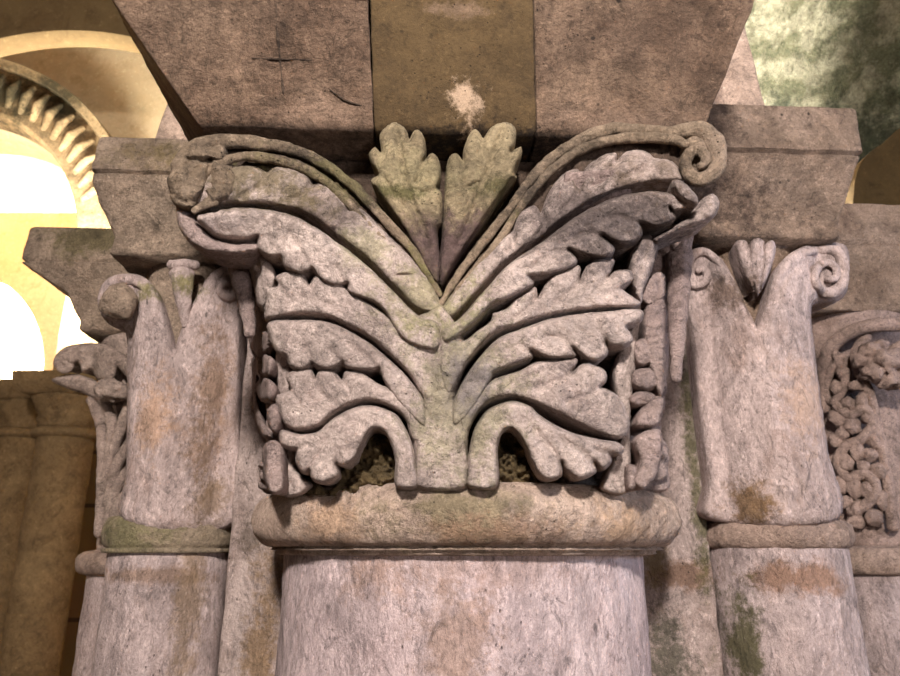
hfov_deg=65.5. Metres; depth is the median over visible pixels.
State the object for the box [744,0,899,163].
ceiling
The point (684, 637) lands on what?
stone pier
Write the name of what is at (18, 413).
column
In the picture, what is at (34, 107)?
arch
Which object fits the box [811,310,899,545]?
column capital
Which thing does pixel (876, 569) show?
stone column
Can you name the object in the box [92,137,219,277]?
block
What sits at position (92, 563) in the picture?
stone column
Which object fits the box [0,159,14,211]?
wall
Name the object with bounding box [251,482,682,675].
stone column
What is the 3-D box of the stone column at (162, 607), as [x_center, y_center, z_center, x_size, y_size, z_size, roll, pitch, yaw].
[-0.476,1.079,0.977,0.221,1.608,0.222,-2,-17,5]
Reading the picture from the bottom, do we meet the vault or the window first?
the window
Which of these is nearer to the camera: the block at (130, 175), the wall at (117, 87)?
the block at (130, 175)
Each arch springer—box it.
[155,104,186,139]
[713,27,764,104]
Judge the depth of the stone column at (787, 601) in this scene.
1.00 m
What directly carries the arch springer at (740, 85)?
on the block at (787, 177)
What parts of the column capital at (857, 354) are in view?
foliage knob, foliage knob, foliage knob, foliage knob, foliage knob, foliage knob, foliage knob, foliage knob, foliage knob, foliage knob, foliage knob, foliage knob, foliage knob, foliage knob, foliage knob, foliage knob, foliage knob, foliage knob, foliage knob, foliage knob, foliage knob, foliage knob, foliage knob, foliage knob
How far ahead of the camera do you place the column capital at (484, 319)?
0.79 m
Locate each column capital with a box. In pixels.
[52,333,126,549]
[97,259,246,528]
[167,121,726,497]
[685,238,849,525]
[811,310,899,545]
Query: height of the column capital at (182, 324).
0.471 m
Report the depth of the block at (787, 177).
1.14 m
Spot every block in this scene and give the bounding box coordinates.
[22,227,127,342]
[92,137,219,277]
[692,104,862,250]
[811,203,899,317]
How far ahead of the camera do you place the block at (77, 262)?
1.57 m
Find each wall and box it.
[0,47,166,675]
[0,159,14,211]
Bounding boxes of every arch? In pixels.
[0,58,111,369]
[112,0,753,162]
[845,128,899,204]
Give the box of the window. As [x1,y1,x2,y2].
[0,172,75,378]
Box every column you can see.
[0,370,97,675]
[0,379,37,645]
[72,550,106,675]
[90,516,231,675]
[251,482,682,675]
[707,519,870,675]
[849,546,899,675]
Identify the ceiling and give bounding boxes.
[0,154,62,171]
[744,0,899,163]
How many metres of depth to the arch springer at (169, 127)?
1.36 m
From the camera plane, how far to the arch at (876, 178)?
2.98 m
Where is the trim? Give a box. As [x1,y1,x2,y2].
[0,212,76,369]
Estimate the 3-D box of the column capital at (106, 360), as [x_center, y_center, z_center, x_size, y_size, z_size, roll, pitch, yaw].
[-0.737,0.245,1.619,0.363,0.473,0.291,13,-21,-36]
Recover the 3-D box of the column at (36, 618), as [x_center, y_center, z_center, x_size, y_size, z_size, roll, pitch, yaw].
[-1.867,1.343,3.146,0.403,2.371,0.404,0,-17,0]
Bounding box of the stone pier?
[218,338,723,675]
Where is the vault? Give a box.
[0,0,140,57]
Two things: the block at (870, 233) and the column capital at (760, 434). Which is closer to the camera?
the column capital at (760, 434)
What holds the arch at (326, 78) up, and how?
on the column capital at (484, 319)
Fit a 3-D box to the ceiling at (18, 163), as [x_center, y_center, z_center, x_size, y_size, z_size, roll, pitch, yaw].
[0.018,-4.029,4.264,12.400,0.200,11.700,0,-17,0]
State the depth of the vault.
3.59 m
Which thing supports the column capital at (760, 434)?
on the stone column at (787, 601)

